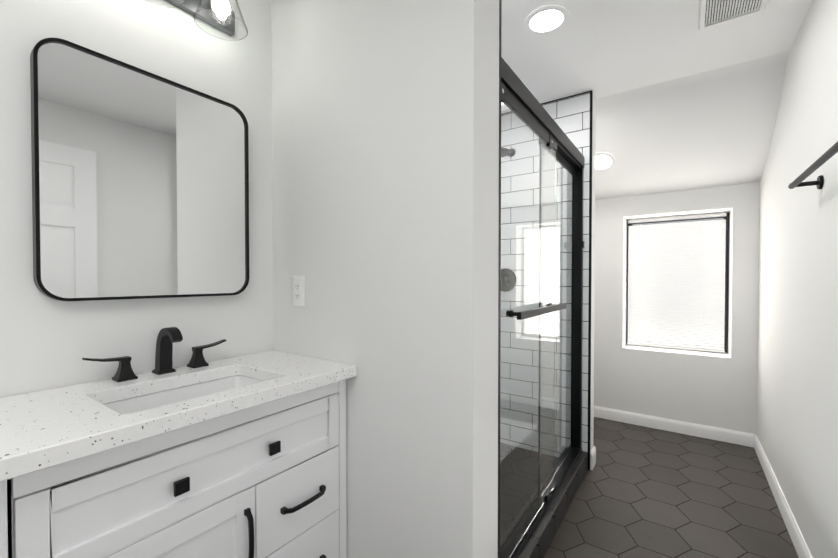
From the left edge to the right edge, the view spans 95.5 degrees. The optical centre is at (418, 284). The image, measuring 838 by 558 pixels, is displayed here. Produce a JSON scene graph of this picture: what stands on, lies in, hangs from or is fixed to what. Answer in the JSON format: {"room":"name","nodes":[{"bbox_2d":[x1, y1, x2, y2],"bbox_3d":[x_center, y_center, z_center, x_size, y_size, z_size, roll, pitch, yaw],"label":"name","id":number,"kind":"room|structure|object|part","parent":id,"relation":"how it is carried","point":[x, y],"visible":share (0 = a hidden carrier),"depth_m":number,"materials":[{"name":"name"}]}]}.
{"room":"bathroom","nodes":[
{"label":"bathroom","id":0,"kind":"room"},
{"bbox_2d":[0,0,272,397],"bbox_3d":[-0.559,-0.004,1.694,0.120,2.310,5.110,1,1,35],"label":"wall","id":1,"kind":"structure","parent":0,"point":[47,343],"depth_m":1.13,"materials":[{"name":"paint"}]},
{"bbox_2d":[30,38,248,300],"bbox_3d":[-0.810,-0.300,1.194,0.032,0.685,0.570,1,1,35],"label":"mirror","id":2,"kind":"object","parent":1,"relation":"attached to","point":[140,183],"visible":0.98,"depth_m":1.12,"materials":[{"name":"black mirror"}]},
{"bbox_2d":[143,0,247,40],"bbox_3d":[-0.776,-0.944,1.096,0.189,0.193,0.585,1,1,35],"label":"sconce","id":3,"kind":"object","parent":1,"relation":"attached to","point":[222,19],"visible":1,"depth_m":1.26,"materials":[{"name":"glass"}]},
{"bbox_2d":[271,0,498,557],"bbox_3d":[-0.173,0.001,1.356,0.900,2.310,0.174,1,1,35],"label":"wall","id":4,"kind":"structure","parent":0,"point":[385,157],"depth_m":1.17,"materials":[{"name":"paint"}]},
{"bbox_2d":[292,276,304,306],"bbox_3d":[-0.460,0.026,1.444,0.072,0.116,0.008,1,1,35],"label":"electrical outlet plate","id":5,"kind":"object","parent":4,"relation":"attached to","point":[298,290],"visible":1,"depth_m":1.44,"materials":[{"name":"white plastic"}]},
{"bbox_2d":[498,0,592,557],"bbox_3d":[0.283,-0.009,1.998,0.892,2.310,1.408,1,1,35],"label":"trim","id":6,"kind":"structure","parent":4,"relation":"attached to","point":[590,258],"depth_m":1.19,"materials":[{"name":"black"}]},
{"bbox_2d":[590,93,595,451],"bbox_3d":[0.711,-0.018,2.620,0.900,2.310,0.107,1,1,35],"label":"wall","id":7,"kind":"structure","parent":0,"point":[593,271],"depth_m":2.37,"materials":[{"name":"paint"}]},
{"bbox_2d":[542,92,589,451],"bbox_3d":[0.681,-0.017,2.570,0.889,2.310,0.008,1,1,35],"label":"wall tile","id":8,"kind":"structure","parent":7,"relation":"attached to","point":[570,116],"depth_m":2.33,"materials":[{"name":"white tile"}]},
{"bbox_2d":[590,446,595,469],"bbox_3d":[1.090,1.088,2.382,0.014,0.105,0.117,1,1,35],"label":"baseboard","id":9,"kind":"structure","parent":7,"relation":"attached to","point":[592,457],"depth_m":2.35,"materials":[{"name":"white"}]},
{"bbox_2d":[501,0,811,103],"bbox_3d":[0.135,-1.196,0.801,2.260,0.100,4.470,1,1,35],"label":"ceiling","id":10,"kind":"structure","parent":0,"point":[602,48],"depth_m":1.84,"materials":[{"name":"paint"}]},
{"bbox_2d":[525,5,568,34],"bbox_3d":[0.559,-1.154,1.670,0.184,0.008,0.184,1,1,35],"label":"recessed light","id":11,"kind":"object","parent":10,"relation":"in","point":[546,19],"visible":1,"depth_m":1.66,"materials":[{"name":"white plastic"}]},
{"bbox_2d":[698,0,767,29],"bbox_3d":[1.263,-1.148,1.523,0.227,0.017,0.335,1,1,35],"label":"ceiling vent","id":12,"kind":"object","parent":10,"relation":"in","point":[713,13],"visible":1,"depth_m":1.59,"materials":[{"name":"white plastic"}]},
{"bbox_2d":[543,417,798,557],"bbox_3d":[0.369,1.188,1.172,2.260,0.060,5.290,1,1,35],"label":"floor","id":13,"kind":"structure","parent":0,"point":[645,492],"depth_m":1.99,"materials":[{"name":"grey tile"}]},
{"bbox_2d":[0,379,346,557],"bbox_3d":[-0.797,0.740,0.862,0.452,0.846,1.358,1,1,35],"label":"bathroom vanity","id":14,"kind":"object","parent":13,"relation":"on","point":[199,456],"depth_m":0.93,"materials":[{"name":"white wood"}]},
{"bbox_2d":[0,351,356,482],"bbox_3d":[-0.789,0.297,0.852,0.467,0.037,1.360,1,1,35],"label":"countertop","id":15,"kind":"structure","parent":14,"relation":"on","point":[44,430],"depth_m":0.86,"materials":[{"name":"white stone"}]},
{"bbox_2d":[82,327,225,382],"bbox_3d":[-0.759,0.202,1.156,0.125,0.143,0.385,1,1,35],"label":"faucet","id":16,"kind":"object","parent":15,"relation":"on","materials":[{"name":"black metal"}]},
{"bbox_2d":[104,371,267,414],"bbox_3d":[-0.619,0.372,1.051,0.315,0.144,0.455,1,1,35],"label":"sink","id":17,"kind":"object","parent":15,"relation":"in","point":[151,396],"depth_m":1.14,"materials":[{"name":"white ceramic"}]},
{"bbox_3d":[-0.424,0.664,1.036,0.040,0.444,0.438,1,1,35],"label":"handle","id":18,"kind":"part","parent":14,"relation":"part of","materials":[{"name":"black metal"}]},
{"bbox_2d":[518,451,587,557],"bbox_3d":[0.584,1.093,1.804,0.135,0.112,1.386,1,1,35],"label":"sill","id":19,"kind":"structure","parent":13,"relation":"on","point":[540,539],"depth_m":1.78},
{"bbox_2d":[500,57,584,557],"bbox_3d":[0.602,0.136,1.778,0.119,1.803,1.380,1,1,35],"label":"shower door","id":20,"kind":"structure","parent":19,"relation":"on","point":[542,181],"depth_m":1.63,"materials":[{"name":"black"}]},
{"bbox_2d":[594,182,759,433],"bbox_3d":[1.769,-0.028,3.257,1.905,2.310,0.360,1,1,35],"label":"wall","id":21,"kind":"structure","parent":0,"point":[714,389],"depth_m":2.90,"materials":[{"name":"paint"}]},
{"bbox_2d":[594,406,755,446],"bbox_3d":[1.613,1.084,3.154,1.785,0.090,0.014,1,1,35],"label":"baseboard","id":22,"kind":"structure","parent":21,"relation":"attached to","point":[716,433],"depth_m":2.90,"materials":[{"name":"white wood"}]},
{"bbox_2d":[626,212,729,352],"bbox_3d":[2.105,-0.013,3.135,0.689,1.075,0.055,1,1,35],"label":"window","id":23,"kind":"structure","parent":21,"relation":"in","point":[725,336],"depth_m":3.00,"materials":[{"name":"grey"}]},
{"bbox_2d":[627,212,725,352],"bbox_3d":[2.059,-0.013,3.077,0.655,1.065,0.042,1,1,35],"label":"window blind","id":24,"kind":"object","parent":23,"relation":"attached to","point":[670,259],"visible":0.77,"depth_m":3.06,"materials":[{"name":"white fabric"}]},
{"bbox_2d":[595,51,788,199],"bbox_3d":[1.565,-0.973,2.850,2.260,0.728,1.238,1,1,35],"label":"ceiling","id":25,"kind":"structure","parent":0,"point":[712,128],"depth_m":2.38,"materials":[{"name":"paint"}]},
{"bbox_2d":[595,152,614,170],"bbox_3d":[1.318,-0.883,2.755,0.184,0.092,0.164,1,1,35],"label":"recessed light","id":26,"kind":"object","parent":25,"relation":"in","point":[604,161],"visible":0.75,"depth_m":2.74,"materials":[{"name":"white plastic"}]},
{"bbox_2d":[756,0,837,557],"bbox_3d":[1.833,-0.006,1.791,0.120,2.310,2.210,1,1,35],"label":"wall","id":27,"kind":"structure","parent":0,"point":[797,397],"depth_m":1.62,"materials":[{"name":"paint"}]},
{"bbox_2d":[754,435,812,557],"bbox_3d":[1.744,1.104,1.796,0.014,0.090,2.090,1,1,35],"label":"baseboard","id":28,"kind":"structure","parent":27,"relation":"attached to","point":[798,540],"depth_m":1.87,"materials":[{"name":"white"}]},
{"bbox_2d":[788,141,837,189],"bbox_3d":[1.296,-0.377,1.200,0.088,0.052,0.657,1,1,35],"label":"towel rail","id":29,"kind":"object","parent":27,"relation":"attached to","point":[828,154],"visible":1,"depth_m":1.28,"materials":[{"name":"black metal"}]}
]}

